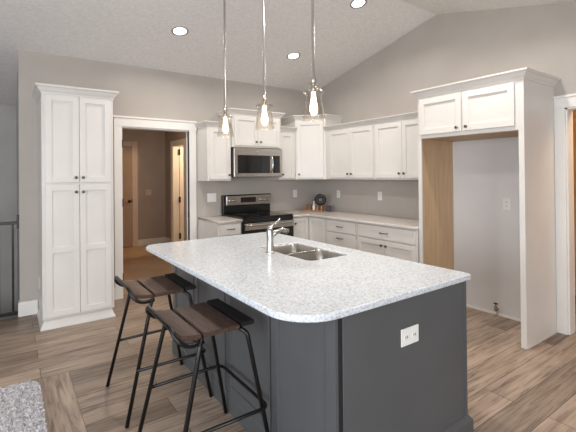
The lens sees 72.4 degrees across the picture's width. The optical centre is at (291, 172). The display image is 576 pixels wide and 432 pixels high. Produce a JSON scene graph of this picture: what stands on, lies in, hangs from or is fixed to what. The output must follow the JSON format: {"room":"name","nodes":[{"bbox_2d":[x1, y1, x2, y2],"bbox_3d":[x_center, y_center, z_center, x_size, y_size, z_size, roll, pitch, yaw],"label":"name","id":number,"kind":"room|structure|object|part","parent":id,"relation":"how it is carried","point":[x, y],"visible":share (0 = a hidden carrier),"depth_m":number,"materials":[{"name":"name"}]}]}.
{"room":"kitchen","nodes":[
{"label":"kitchen","id":0,"kind":"room"},
{"bbox_2d":[0,73,18,319],"bbox_3d":[-4.482,1.446,3.881,3.174,5.320,1.810,0,0,-36],"label":"wall","id":1,"kind":"structure","parent":0,"point":[9,125],"depth_m":5.33,"materials":[{"name":"paint"}]},
{"bbox_2d":[122,129,184,247],"bbox_3d":[-1.644,0.278,7.229,4.300,2.440,3.480,0,0,-36],"label":"wall","id":2,"kind":"structure","parent":0,"point":[153,147],"depth_m":8.30,"materials":[{"name":"paint"}]},
{"bbox_2d":[122,146,132,246],"bbox_3d":[-3.548,0.489,7.823,0.735,2.040,0.088,0,0,-36],"label":"door","id":3,"kind":"structure","parent":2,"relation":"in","point":[126,150],"depth_m":7.99,"materials":[{"name":"paint"}]},
{"bbox_2d":[123,141,137,246],"bbox_3d":[-3.566,0.444,7.852,0.940,2.150,0.025,0,0,-36],"label":"door frame","id":4,"kind":"structure","parent":2,"relation":"in","point":[125,143],"depth_m":8.08,"materials":[{"name":"paint"}]},
{"bbox_2d":[145,190,150,194],"bbox_3d":[-3.010,0.416,8.260,0.120,0.115,0.008,0,0,-36],"label":"light switch","id":5,"kind":"object","parent":2,"relation":"attached to","point":[147,192],"visible":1,"depth_m":8.25,"materials":[{"name":"paint"}]},
{"bbox_2d":[138,237,170,245],"bbox_3d":[-2.835,1.449,8.145,0.580,0.130,0.380,0,0,-36],"label":"baseboard","id":6,"kind":"structure","parent":2,"relation":"attached to","point":[141,242],"depth_m":8.28,"materials":[{"name":"paint"}]},
{"bbox_2d":[170,138,185,241],"bbox_3d":[-2.205,0.431,7.846,0.145,2.150,0.840,0,0,-36],"label":"doorway","id":7,"kind":"structure","parent":2,"relation":"in","point":[174,145],"depth_m":8.08,"materials":[{"name":"paint"}]},
{"bbox_2d":[179,147,183,240],"bbox_3d":[-2.060,0.483,8.331,0.675,2.030,0.050,0,0,-36],"label":"door","id":8,"kind":"structure","parent":7,"relation":"attached to","point":[181,175],"depth_m":8.16,"materials":[{"name":"paint"}]},
{"bbox_2d":[18,49,314,308],"bbox_3d":[-1.216,0.097,5.323,4.066,2.774,0.120,0,0,-36],"label":"wall","id":9,"kind":"structure","parent":0,"point":[143,92],"depth_m":4.84,"materials":[{"name":"paint"}]},
{"bbox_2d":[18,300,37,316],"bbox_3d":[-2.794,1.420,4.167,0.170,0.145,0.134,0,0,-36],"label":"baseboard","id":10,"kind":"structure","parent":9,"relation":"attached to","point":[26,308],"depth_m":4.11,"materials":[{"name":"paint"}]},
{"bbox_2d":[113,115,196,299],"bbox_3d":[-1.703,0.408,4.949,1.025,2.157,0.154,0,0,-36],"label":"door frame","id":11,"kind":"structure","parent":9,"relation":"in","point":[120,122],"depth_m":4.78,"materials":[{"name":"paint"}]},
{"bbox_2d":[207,193,215,201],"bbox_3d":[-1.085,0.341,5.335,0.130,0.118,0.008,0,0,-36],"label":"light switch","id":12,"kind":"object","parent":9,"relation":"attached to","point":[211,197],"visible":1,"depth_m":5.33,"materials":[{"name":"white plastic"}]},
{"bbox_2d":[194,120,231,180],"bbox_3d":[-1.034,-0.269,5.154,0.377,0.756,0.371,0,0,-36],"label":"upper cabinet","id":13,"kind":"object","parent":9,"relation":"attached to","point":[213,151],"visible":0.89,"depth_m":5.05,"materials":[{"name":"paint"}]},
{"bbox_3d":[-1.038,-0.617,5.156,0.377,0.060,0.371,0,0,-36],"label":"crown molding","id":14,"kind":"part","parent":13,"relation":"part of","materials":[{"name":"paint"}]},
{"bbox_3d":[-0.920,-0.242,5.057,0.292,0.656,0.020,0,0,-36],"label":"door","id":15,"kind":"part","parent":13,"relation":"part of","materials":[{"name":"paint"}]},
{"bbox_2d":[217,108,284,148],"bbox_3d":[-0.560,-0.583,5.470,0.858,0.499,0.416,0,0,-36],"label":"upper cabinet","id":16,"kind":"object","parent":9,"relation":"attached to","point":[268,136],"visible":0.94,"depth_m":5.29,"materials":[{"name":"paint"}]},
{"bbox_3d":[-0.606,-0.551,5.231,0.349,0.389,0.020,0,0,-36],"label":"door","id":17,"kind":"part","parent":16,"relation":"part of","materials":[{"name":"paint"}]},
{"bbox_3d":[-0.562,-0.797,5.471,0.858,0.072,0.416,0,0,-36],"label":"crown molding","id":18,"kind":"part","parent":16,"relation":"part of","materials":[{"name":"paint"}]},
{"bbox_2d":[231,147,281,176],"bbox_3d":[-0.541,-0.133,5.449,0.756,0.392,0.460,0,0,-36],"label":"microwave","id":19,"kind":"object","parent":16,"relation":"attached to","point":[245,162],"visible":0.94,"depth_m":5.28,"materials":[{"name":"silver metal"}]},
{"bbox_3d":[-0.274,-0.115,5.398,0.026,0.247,0.066,0,0,-36],"label":"handle","id":20,"kind":"part","parent":19,"relation":"part of","materials":[{"name":"silver metal"}]},
{"bbox_3d":[-0.319,-0.552,5.436,0.349,0.389,0.020,0,0,-36],"label":"door","id":21,"kind":"part","parent":16,"relation":"part of","materials":[{"name":"paint"}]},
{"bbox_2d":[267,126,296,179],"bbox_3d":[-0.145,-0.274,5.792,0.281,0.756,0.371,0,0,-36],"label":"upper cabinet","id":22,"kind":"object","parent":9,"relation":"attached to","point":[287,133],"visible":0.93,"depth_m":5.68,"materials":[{"name":"paint"}]},
{"bbox_3d":[-0.063,-0.247,5.671,0.250,0.656,0.020,0,0,-36],"label":"door","id":23,"kind":"part","parent":22,"relation":"part of","materials":[{"name":"paint"}]},
{"bbox_3d":[-0.055,-0.623,5.663,0.281,0.060,0.050,0,0,-36],"label":"crown molding","id":24,"kind":"part","parent":22,"relation":"part of","materials":[{"name":"paint"}]},
{"bbox_2d":[0,245,575,431],"bbox_3d":[-0.734,1.515,2.624,7.800,0.100,12.200,0,0,-36],"label":"floor","id":25,"kind":"structure","parent":0,"point":[511,387],"depth_m":2.85,"materials":[{"name":"brown wood"}]},
{"bbox_2d":[0,215,18,317],"bbox_3d":[-3.900,0.963,3.351,2.599,1.030,0.052,0,0,-36],"label":"stair railing","id":26,"kind":"object","parent":25,"relation":"on","point":[12,223],"visible":0.91,"depth_m":4.07,"materials":[{"name":"black metal"}]},
{"bbox_3d":[-3.912,0.528,3.348,2.580,0.030,0.036,0,0,-36],"label":"rail","id":27,"kind":"part","parent":26,"relation":"part of","materials":[{"name":"black metal"}]},
{"bbox_3d":[-3.896,1.463,3.348,2.598,0.030,0.036,0,0,-36],"label":"rail","id":28,"kind":"part","parent":26,"relation":"part of","materials":[{"name":"black metal"}]},
{"bbox_2d":[0,380,47,431],"bbox_3d":[-1.721,1.451,1.209,1.746,0.032,2.649,0,0,-36],"label":"shag rug","id":29,"kind":"object","parent":25,"relation":"on","point":[21,404],"visible":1,"depth_m":2.41,"materials":[{"name":"grey carpet"}]},
{"bbox_2d":[32,82,118,331],"bbox_3d":[-2.253,0.329,4.101,0.725,2.316,0.651,0,0,-36],"label":"pantry cabinet","id":30,"kind":"object","parent":25,"relation":"on","point":[76,202],"visible":1,"depth_m":3.85,"materials":[{"name":"paint"}]},
{"bbox_3d":[-2.209,-0.322,3.789,0.283,0.838,0.020,0,0,-36],"label":"door","id":31,"kind":"part","parent":30,"relation":"part of","materials":[{"name":"paint"}]},
{"bbox_3d":[-2.199,0.745,3.783,0.283,1.250,0.020,0,0,-36],"label":"door","id":32,"kind":"part","parent":30,"relation":"part of","materials":[{"name":"paint"}]},
{"bbox_3d":[-2.263,-0.787,4.107,0.725,0.084,0.651,0,0,-36],"label":"crown molding","id":33,"kind":"part","parent":30,"relation":"part of","materials":[{"name":"paint"}]},
{"bbox_3d":[-1.976,-0.324,3.956,0.283,0.838,0.020,0,0,-36],"label":"door","id":34,"kind":"part","parent":30,"relation":"part of","materials":[{"name":"paint"}]},
{"bbox_3d":[-1.966,0.743,3.950,0.283,1.250,0.020,0,0,-36],"label":"door","id":35,"kind":"part","parent":30,"relation":"part of","materials":[{"name":"paint"}]},
{"bbox_2d":[106,273,212,427],"bbox_3d":[-0.900,1.079,2.640,0.543,0.779,0.571,0,0,-36],"label":"bar stool","id":36,"kind":"object","parent":25,"relation":"on","point":[151,287],"visible":0.91,"depth_m":2.55,"materials":[{"name":"brown wood"}]},
{"bbox_3d":[-1.103,1.117,2.702,0.343,0.709,0.129,-1,0,21],"label":"leg","id":37,"kind":"part","parent":36,"relation":"part of","materials":[{"name":"black metal"}]},
{"bbox_3d":[-1.032,0.743,2.549,0.150,0.106,0.470,0,0,-36],"label":"rail","id":38,"kind":"part","parent":36,"relation":"part of","materials":[{"name":"black metal"}]},
{"bbox_3d":[-0.906,1.113,2.427,0.128,0.709,0.343,-1,0,-3],"label":"leg","id":39,"kind":"part","parent":36,"relation":"part of","materials":[{"name":"black metal"}]},
{"bbox_3d":[-0.875,1.115,2.855,0.116,0.709,0.325,0,0,-6],"label":"leg","id":40,"kind":"part","parent":36,"relation":"part of","materials":[{"name":"black metal"}]},
{"bbox_3d":[-0.688,1.112,2.593,0.325,0.709,0.116,-1,0,25],"label":"leg","id":41,"kind":"part","parent":36,"relation":"part of","materials":[{"name":"black metal"}]},
{"bbox_2d":[138,298,269,431],"bbox_3d":[-0.460,1.072,2.026,0.543,0.779,0.571,0,0,-36],"label":"bar stool","id":42,"kind":"object","parent":25,"relation":"on","point":[213,317],"visible":1,"depth_m":1.96,"materials":[{"name":"brown wood"}]},
{"bbox_3d":[-0.663,1.109,2.088,0.343,0.709,0.129,-1,0,21],"label":"leg","id":43,"kind":"part","parent":42,"relation":"part of","materials":[{"name":"black metal"}]},
{"bbox_3d":[-0.592,0.736,1.935,0.150,0.106,0.470,0,0,-36],"label":"rail","id":44,"kind":"part","parent":42,"relation":"part of","materials":[{"name":"black metal"}]},
{"bbox_3d":[-0.466,1.106,1.813,0.128,0.709,0.343,-1,0,-3],"label":"leg","id":45,"kind":"part","parent":42,"relation":"part of","materials":[{"name":"black metal"}]},
{"bbox_3d":[-0.435,1.108,2.241,0.116,0.709,0.325,0,0,-6],"label":"leg","id":46,"kind":"part","parent":42,"relation":"part of","materials":[{"name":"black metal"}]},
{"bbox_3d":[-0.248,1.105,1.980,0.325,0.709,0.116,-1,0,25],"label":"leg","id":47,"kind":"part","parent":42,"relation":"part of","materials":[{"name":"black metal"}]},
{"bbox_2d":[198,219,240,238],"bbox_3d":[-0.918,1.049,5.049,0.322,0.862,0.652,0,0,-36],"label":"base cabinet","id":48,"kind":"object","parent":25,"relation":"on","point":[206,229],"visible":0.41,"depth_m":4.86,"materials":[{"name":"paint"}]},
{"bbox_2d":[198,215,242,223],"bbox_3d":[-0.927,0.602,5.056,0.325,0.030,0.636,0,0,-36],"label":"countertop","id":49,"kind":"structure","parent":48,"relation":"on","point":[220,219],"depth_m":4.91,"materials":[{"name":"beige stone"}]},
{"bbox_3d":[-0.753,0.697,4.823,0.270,0.130,0.020,0,0,-36],"label":"drawer","id":50,"kind":"part","parent":48,"relation":"part of","materials":[{"name":"paint"}]},
{"bbox_2d":[221,193,293,236],"bbox_3d":[-0.452,0.861,5.333,0.758,1.112,0.716,0,0,-36],"label":"electric range","id":51,"kind":"object","parent":25,"relation":"on","point":[254,209],"visible":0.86,"depth_m":5.36,"materials":[{"name":"black metal"}]},
{"bbox_3d":[-0.621,0.316,5.576,0.746,0.017,0.038,0,0,-36],"label":"rail","id":52,"kind":"part","parent":51,"relation":"part of","materials":[{"name":"silver metal"}]},
{"bbox_3d":[-0.612,0.388,5.574,0.706,0.133,0.030,0,0,-36],"label":"control panel","id":53,"kind":"part","parent":51,"relation":"part of","materials":[{"name":"silver metal"}]},
{"bbox_2d":[222,211,292,218],"bbox_3d":[-0.474,0.572,5.360,0.756,0.020,0.635,0,0,-36],"label":"cooktop","id":54,"kind":"object","parent":51,"relation":"in","point":[234,214],"depth_m":5.26,"materials":[{"name":"black glass"}]},
{"bbox_3d":[-0.294,0.605,5.110,0.748,0.048,0.030,0,0,-36],"label":"vent trim","id":55,"kind":"part","parent":51,"relation":"part of","materials":[{"name":"black metal"}]},
{"bbox_3d":[-0.287,0.923,5.103,0.744,0.582,0.040,0,0,-36],"label":"oven door","id":56,"kind":"part","parent":51,"relation":"part of","materials":[{"name":"silver metal"}]},
{"bbox_3d":[-0.262,0.658,5.066,0.682,0.026,0.058,0,0,-36],"label":"handle","id":57,"kind":"part","parent":51,"relation":"part of","materials":[{"name":"silver metal"}]},
{"bbox_2d":[293,216,326,243],"bbox_3d":[0.298,1.041,5.723,0.904,0.862,0.974,0,0,-36],"label":"base cabinet","id":58,"kind":"object","parent":25,"relation":"on","point":[305,227],"visible":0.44,"depth_m":5.42,"materials":[{"name":"paint"}]},
{"bbox_3d":[0.119,0.988,5.445,0.270,0.728,0.020,0,0,-36],"label":"door","id":59,"kind":"part","parent":58,"relation":"part of","materials":[{"name":"paint"}]},
{"bbox_3d":[0.346,0.986,5.386,0.020,0.728,0.330,0,0,-36],"label":"door","id":60,"kind":"part","parent":58,"relation":"part of","materials":[{"name":"paint"}]},
{"bbox_2d":[275,209,418,229],"bbox_3d":[0.714,0.587,5.138,0.905,0.030,2.416,0,0,-36],"label":"countertop","id":61,"kind":"structure","parent":58,"relation":"on","point":[391,221],"depth_m":4.95,"materials":[{"name":"beige stone"}]},
{"bbox_2d":[300,209,323,211],"bbox_3d":[0.304,0.569,5.897,0.340,0.022,0.146,-1,0,14],"label":"wooden tray","id":62,"kind":"object","parent":61,"relation":"on","point":[302,210],"visible":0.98,"depth_m":5.83,"materials":[{"name":"brown wood"}]},
{"bbox_2d":[306,204,311,209],"bbox_3d":[0.255,0.519,5.909,0.084,0.098,0.080,-1,0,14],"label":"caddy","id":63,"kind":"object","parent":62,"relation":"on","point":[308,206],"visible":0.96,"depth_m":5.87,"materials":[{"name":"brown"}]},
{"bbox_2d":[315,194,325,205],"bbox_3d":[0.426,0.443,5.895,0.174,0.247,0.060,-1,0,9],"label":"ring ornament","id":64,"kind":"object","parent":62,"relation":"on","point":[318,196],"visible":0.93,"depth_m":5.88,"materials":[{"name":"black metal"}]},
{"bbox_2d":[326,206,330,211],"bbox_3d":[0.543,0.535,5.829,0.082,0.085,0.072,-1,0,4],"label":"box","id":65,"kind":"object","parent":61,"relation":"on","point":[328,208],"visible":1,"depth_m":5.79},
{"bbox_2d":[172,265,473,431],"bbox_3d":[0.002,1.027,2.697,0.980,0.862,2.028,0,0,-36],"label":"kitchen island","id":66,"kind":"object","parent":25,"relation":"on","point":[352,373],"visible":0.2,"depth_m":1.92,"materials":[{"name":"paint"}]},
{"bbox_3d":[-0.838,0.988,3.057,0.022,0.761,0.442,0,0,-36],"label":"panel","id":67,"kind":"part","parent":66,"relation":"part of","materials":[{"name":"grey wood"}]},
{"bbox_3d":[-0.555,0.983,2.663,0.022,0.761,0.492,0,0,-36],"label":"panel","id":68,"kind":"part","parent":66,"relation":"part of","materials":[{"name":"grey wood"}]},
{"bbox_3d":[-0.255,0.978,2.244,0.022,0.761,0.502,0,0,-36],"label":"panel","id":69,"kind":"part","parent":66,"relation":"part of","materials":[{"name":"grey wood"}]},
{"bbox_3d":[0.045,0.973,1.826,0.022,0.761,0.492,0,0,-36],"label":"panel","id":70,"kind":"part","parent":66,"relation":"part of","materials":[{"name":"grey wood"}]},
{"bbox_2d":[146,232,470,322],"bbox_3d":[-0.100,0.581,2.644,1.194,0.030,2.072,0,0,-36],"label":"island countertop","id":71,"kind":"structure","parent":66,"relation":"on","point":[280,286],"depth_m":2.14,"materials":[{"name":"stone"}]},
{"bbox_2d":[266,218,288,253],"bbox_3d":[-0.106,0.445,2.807,0.183,0.244,0.064,0,0,-36],"label":"faucet","id":72,"kind":"object","parent":71,"relation":"on","point":[270,233],"visible":1,"depth_m":2.76,"materials":[{"name":"silver metal"}]},
{"bbox_3d":[-0.122,0.363,2.797,0.104,0.080,0.034,0,0,-36],"label":"lever","id":73,"kind":"part","parent":72,"relation":"part of","materials":[{"name":"silver metal"}]},
{"bbox_3d":[-0.092,0.431,2.810,0.156,0.071,0.038,0,0,-31],"label":"spout","id":74,"kind":"part","parent":72,"relation":"part of","materials":[{"name":"silver metal"}]},
{"bbox_2d":[262,243,344,260],"bbox_3d":[0.070,0.682,2.863,0.340,0.214,0.641,0,0,-36],"label":"double sink","id":75,"kind":"object","parent":71,"relation":"in","point":[300,251],"visible":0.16,"depth_m":2.92,"materials":[{"name":"metal"}]},
{"bbox_3d":[-0.026,0.683,2.996,0.340,0.214,0.314,0,0,-36],"label":"bowl","id":76,"kind":"part","parent":75,"relation":"part of","materials":[{"name":"metal"}]},
{"bbox_3d":[0.165,0.680,2.730,0.340,0.214,0.314,0,0,-36],"label":"bowl","id":77,"kind":"part","parent":75,"relation":"part of","materials":[{"name":"metal"}]},
{"bbox_3d":[0.005,1.397,2.696,0.980,0.122,2.028,0,0,-36],"label":"molding","id":78,"kind":"part","parent":66,"relation":"part of","materials":[{"name":"paint"}]},
{"bbox_3d":[0.582,0.968,1.898,0.912,0.761,0.007,0,0,-36],"label":"panel","id":79,"kind":"part","parent":66,"relation":"part of","materials":[{"name":"paint"}]},
{"bbox_2d":[401,324,418,346],"bbox_3d":[0.563,0.777,1.877,0.128,0.082,0.008,0,0,-36],"label":"power outlet","id":80,"kind":"object","parent":66,"relation":"attached to","point":[409,335],"visible":1,"depth_m":1.87,"materials":[{"name":"white plastic"}]},
{"bbox_3d":[0.940,0.966,2.170,0.022,0.761,0.040,0,0,-36],"label":"corner post","id":81,"kind":"part","parent":66,"relation":"part of","materials":[{"name":"paint"}]},
{"bbox_2d":[327,219,357,249],"bbox_3d":[0.851,1.033,5.168,0.652,0.862,0.567,0,0,-36],"label":"base cabinet","id":82,"kind":"object","parent":25,"relation":"on","point":[341,233],"visible":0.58,"depth_m":4.96,"materials":[{"name":"paint"}]},
{"bbox_3d":[0.621,0.907,5.003,0.020,0.265,0.526,0,0,-36],"label":"drawer","id":83,"kind":"part","parent":82,"relation":"part of","materials":[{"name":"paint"}]},
{"bbox_3d":[0.619,0.689,5.004,0.020,0.143,0.526,0,0,-36],"label":"drawer","id":84,"kind":"part","parent":82,"relation":"part of","materials":[{"name":"paint"}]},
{"bbox_2d":[357,222,418,262],"bbox_3d":[1.272,1.026,4.582,0.652,0.862,0.872,0,0,-36],"label":"base cabinet","id":85,"kind":"object","parent":25,"relation":"on","point":[400,243],"visible":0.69,"depth_m":4.36,"materials":[{"name":"paint"}]},
{"bbox_3d":[0.921,1.055,4.585,0.020,0.570,0.413,0,0,-36],"label":"door","id":86,"kind":"part","parent":85,"relation":"part of","materials":[{"name":"paint"}]},
{"bbox_3d":[1.039,0.681,4.418,0.020,0.143,0.830,0,0,-36],"label":"drawer","id":87,"kind":"part","parent":85,"relation":"part of","materials":[{"name":"paint"}]},
{"bbox_3d":[1.164,1.051,4.246,0.020,0.570,0.413,0,0,-36],"label":"door","id":88,"kind":"part","parent":85,"relation":"part of","materials":[{"name":"paint"}]},
{"bbox_2d":[410,67,560,348],"bbox_3d":[1.830,0.303,3.798,0.652,2.288,1.128,0,0,-36],"label":"refrigerator surround","id":89,"kind":"object","parent":25,"relation":"on","point":[519,103],"visible":0.98,"depth_m":3.49,"materials":[{"name":"paint"}]},
{"bbox_3d":[1.440,-0.562,3.844,0.020,0.359,0.455,0,0,-36],"label":"door","id":90,"kind":"part","parent":89,"relation":"part of","materials":[{"name":"paint"}]},
{"bbox_3d":[1.563,0.341,4.228,0.584,2.223,0.018,0,0,-36],"label":"panel","id":91,"kind":"part","parent":89,"relation":"part of","materials":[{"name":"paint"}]},
{"bbox_3d":[1.820,-0.802,3.804,0.652,0.078,1.128,0,0,-36],"label":"crown molding","id":92,"kind":"part","parent":89,"relation":"part of","materials":[{"name":"paint"}]},
{"bbox_3d":[1.716,-0.567,3.459,0.020,0.359,0.457,0,0,-36],"label":"door","id":93,"kind":"part","parent":89,"relation":"part of","materials":[{"name":"paint"}]},
{"bbox_3d":[2.151,0.331,3.408,0.584,2.223,0.020,0,0,-36],"label":"panel","id":94,"kind":"part","parent":89,"relation":"part of","materials":[{"name":"paint"}]},
{"bbox_3d":[2.170,1.433,3.391,0.584,0.018,0.008,0,0,-36],"label":"shoe molding","id":95,"kind":"part","parent":89,"relation":"part of","materials":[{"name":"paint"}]},
{"bbox_2d":[493,303,498,315],"bbox_3d":[2.060,1.381,3.970,0.030,0.131,0.050,0,0,-36],"label":"water valve","id":96,"kind":"object","parent":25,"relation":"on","point":[495,306],"visible":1,"depth_m":3.96,"materials":[{"name":"silver metal"}]},
{"bbox_2d":[0,0,575,106],"bbox_3d":[-0.458,-1.429,1.633,7.120,0.994,10.210,0,0,-36],"label":"ceiling","id":97,"kind":"structure","parent":0,"point":[137,33],"depth_m":4.29,"materials":[{"name":"white paint"}]},
{"bbox_2d":[171,26,188,35],"bbox_3d":[-1.187,-1.498,4.175,0.179,0.043,0.176,0,0,-41],"label":"recessed light","id":98,"kind":"object","parent":97,"relation":"in","point":[179,30],"visible":1,"depth_m":4.17,"materials":[{"name":"white plastic"}]},
{"bbox_2d":[174,28,185,34],"bbox_3d":[-1.187,-1.499,4.175,0.132,0.002,0.132,0,-13,-36],"label":"diffuser","id":99,"kind":"object","parent":98,"relation":"attached to","point":[177,31],"depth_m":4.18,"materials":[{"name":"white plastic"}]},
{"bbox_2d":[217,0,233,135],"bbox_3d":[-0.561,-1.036,3.290,0.140,1.474,0.140,0,0,-36],"label":"pendant lamp","id":100,"kind":"object","parent":97,"relation":"hanging from","point":[225,125],"visible":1,"depth_m":3.28,"materials":[{"name":"clear glass"}]},
{"bbox_3d":[-0.562,-1.116,3.290,0.034,1.234,0.034,0,0,-36],"label":"stem","id":101,"kind":"part","parent":100,"relation":"part of","materials":[{"name":"silver metal"}]},
{"bbox_3d":[-0.555,-0.397,3.286,0.048,0.145,0.048,0,0,-36],"label":"bulb","id":102,"kind":"part","parent":100,"relation":"part of","materials":[{"name":"white glass"}]},
{"bbox_2d":[255,0,273,127],"bbox_3d":[-0.200,-1.030,2.786,0.140,1.450,0.140,0,0,-36],"label":"pendant lamp","id":103,"kind":"object","parent":97,"relation":"hanging from","point":[264,119],"visible":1,"depth_m":2.78,"materials":[{"name":"clear glass"}]},
{"bbox_3d":[-0.200,-1.110,2.786,0.034,1.210,0.034,0,0,-36],"label":"stem","id":104,"kind":"part","parent":103,"relation":"part of","materials":[{"name":"silver metal"}]},
{"bbox_3d":[-0.194,-0.422,2.783,0.140,0.234,0.140,0,0,-36],"label":"lamp shade","id":105,"kind":"part","parent":103,"relation":"part of","materials":[{"name":"clear glass"}]},
{"bbox_3d":[-0.194,-0.403,2.783,0.048,0.145,0.048,0,0,-36],"label":"bulb","id":106,"kind":"part","parent":103,"relation":"part of","materials":[{"name":"white glass"}]},
{"bbox_2d":[287,52,299,58],"bbox_3d":[0.020,-1.500,5.067,0.179,0.043,0.176,0,0,-41],"label":"recessed light","id":107,"kind":"object","parent":97,"relation":"in","point":[294,55],"visible":1,"depth_m":5.06,"materials":[{"name":"white plastic"}]},
{"bbox_2d":[288,53,298,57],"bbox_3d":[0.020,-1.501,5.067,0.132,0.002,0.132,0,-13,-36],"label":"diffuser","id":108,"kind":"object","parent":107,"relation":"attached to","point":[292,55],"depth_m":5.06,"materials":[{"name":"white plastic"}]},
{"bbox_2d":[302,0,325,119],"bbox_3d":[0.123,-0.965,2.336,0.140,1.309,0.140,0,0,-36],"label":"pendant lamp","id":109,"kind":"object","parent":97,"relation":"hanging from","point":[313,105],"visible":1,"depth_m":2.33,"materials":[{"name":"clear glass"}]},
{"bbox_3d":[0.123,-1.045,2.337,0.034,1.069,0.034,0,0,-36],"label":"stem","id":110,"kind":"part","parent":109,"relation":"part of","materials":[{"name":"silver metal"}]},
{"bbox_2d":[311,85,315,91],"bbox_3d":[0.128,-0.496,2.334,0.026,0.040,0.026,0,0,-36],"label":"socket","id":111,"kind":"object","parent":109,"relation":"attached to","point":[313,87],"depth_m":2.32,"materials":[{"name":"silver metal"}]},
{"bbox_3d":[0.128,-0.428,2.333,0.140,0.234,0.140,0,0,-36],"label":"lamp shade","id":112,"kind":"part","parent":109,"relation":"part of","materials":[{"name":"clear glass"}]},
{"bbox_3d":[0.129,-0.408,2.333,0.048,0.145,0.048,0,0,-36],"label":"bulb","id":113,"kind":"part","parent":109,"relation":"part of","materials":[{"name":"white glass"}]},
{"bbox_2d":[350,0,366,8],"bbox_3d":[0.697,-1.773,4.123,0.179,0.043,0.176,0,0,-41],"label":"recessed light","id":114,"kind":"object","parent":97,"relation":"in","point":[355,4],"visible":1,"depth_m":4.13,"materials":[{"name":"white plastic"}]},
{"bbox_2d":[352,0,364,6],"bbox_3d":[0.697,-1.774,4.124,0.132,0.002,0.132,0,-13,-36],"label":"diffuser","id":115,"kind":"object","parent":114,"relation":"attached to","point":[355,3],"depth_m":4.13,"materials":[{"name":"white plastic"}]},
{"bbox_2d":[315,2,575,272],"bbox_3d":[2.896,-0.209,2.971,0.120,3.283,8.500,0,0,-36],"label":"wall","id":116,"kind":"structure","parent":0,"point":[447,48],"depth_m":4.61,"materials":[{"name":"paint"}]},
{"bbox_2d":[280,114,343,178],"bbox_3d":[0.299,-0.366,5.909,0.674,0.933,0.699,0,0,-36],"label":"upper cabinet","id":117,"kind":"object","parent":116,"relation":"attached to","point":[310,134],"visible":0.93,"depth_m":5.71,"materials":[{"name":"paint"}]},
{"bbox_3d":[0.266,-0.334,5.710,0.386,0.823,0.020,-1,0,12],"label":"door","id":118,"kind":"part","parent":117,"relation":"part of","materials":[{"name":"paint"}]},
{"bbox_3d":[0.275,-0.797,5.808,0.971,0.072,0.282,-1,0,10],"label":"crown molding","id":119,"kind":"part","parent":117,"relation":"part of","materials":[{"name":"paint"}]},
{"bbox_2d":[323,119,374,179],"bbox_3d":[0.872,-0.285,5.371,0.371,0.756,0.938,0,0,-36],"label":"upper cabinet","id":120,"kind":"object","parent":116,"relation":"attached to","point":[350,146],"visible":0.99,"depth_m":5.22,"materials":[{"name":"paint"}]},
{"bbox_3d":[0.655,-0.255,5.424,0.020,0.656,0.413,0,0,-36],"label":"door","id":121,"kind":"part","parent":120,"relation":"part of","materials":[{"name":"paint"}]},
{"bbox_3d":[0.738,-0.633,5.279,0.050,0.060,0.938,0,0,-36],"label":"crown molding","id":122,"kind":"part","parent":120,"relation":"part of","materials":[{"name":"paint"}]},
{"bbox_3d":[0.895,-0.259,5.088,0.020,0.656,0.405,0,0,-36],"label":"door","id":123,"kind":"part","parent":120,"relation":"part of","materials":[{"name":"paint"}]},
{"bbox_2d":[378,192,381,199],"bbox_3d":[1.174,0.314,5.266,0.008,0.115,0.072,0,0,-36],"label":"power outlet","id":124,"kind":"object","parent":116,"relation":"attached to","point":[379,193],"visible":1,"depth_m":5.26,"materials":[{"name":"white plastic"}]},
{"bbox_2d":[372,111,417,179],"bbox_3d":[1.392,-0.294,4.645,0.371,0.756,0.846,0,0,-36],"label":"upper cabinet","id":125,"kind":"object","parent":116,"relation":"attached to","point":[396,136],"visible":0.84,"depth_m":4.62,"materials":[{"name":"paint"}]},
{"bbox_3d":[1.158,-0.264,4.722,0.020,0.656,0.404,0,0,-36],"label":"door","id":126,"kind":"part","parent":125,"relation":"part of","materials":[{"name":"paint"}]},
{"bbox_3d":[1.258,-0.641,4.554,0.050,0.060,0.846,0,0,-36],"label":"crown molding","id":127,"kind":"part","parent":125,"relation":"part of","materials":[{"name":"paint"}]},
{"bbox_3d":[1.396,-0.268,4.391,0.020,0.656,0.404,0,0,-36],"label":"door","id":128,"kind":"part","parent":125,"relation":"part of","materials":[{"name":"paint"}]},
{"bbox_2d":[453,137,520,318],"bbox_3d":[2.096,0.546,3.986,0.004,1.800,1.008,0,0,-36],"label":"wall panel","id":129,"kind":"object","parent":116,"relation":"attached to","point":[485,171],"depth_m":4.07,"materials":[{"name":"paint"}]},
{"bbox_2d":[503,198,510,209],"bbox_3d":[2.139,0.314,3.921,0.008,0.115,0.072,0,0,-36],"label":"power outlet","id":130,"kind":"object","parent":129,"relation":"attached to","point":[506,201],"visible":1,"depth_m":3.92,"materials":[{"name":"white plastic"}]},
{"bbox_2d":[466,304,520,321],"bbox_3d":[2.095,1.436,3.983,0.018,0.020,0.950,0,0,-36],"label":"baseboard","id":131,"kind":"structure","parent":116,"relation":"attached to","point":[470,306],"depth_m":4.03,"materials":[{"name":"paint"}]},
{"bbox_2d":[553,93,575,334],"bbox_3d":[2.747,0.372,3.154,0.155,2.127,1.083,0,0,-36],"label":"trim","id":132,"kind":"structure","parent":116,"relation":"attached to","point":[563,128],"depth_m":3.52,"materials":[{"name":"paint"}]},
{"bbox_3d":[3.457,1.481,3.661,1.580,0.100,2.300,0,0,-36],"label":"floor","id":133,"kind":"structure","parent":0,"visible":0},
{"bbox_2d":[573,110,575,313],"bbox_3d":[3.066,0.337,3.948,0.370,2.200,1.000,0,0,-36],"label":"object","id":134,"kind":"object","parent":133,"relation":"on","point":[574,111],"visible":0.02,"depth_m":3.96,"materials":[{"name":"brown wood"}]}
]}

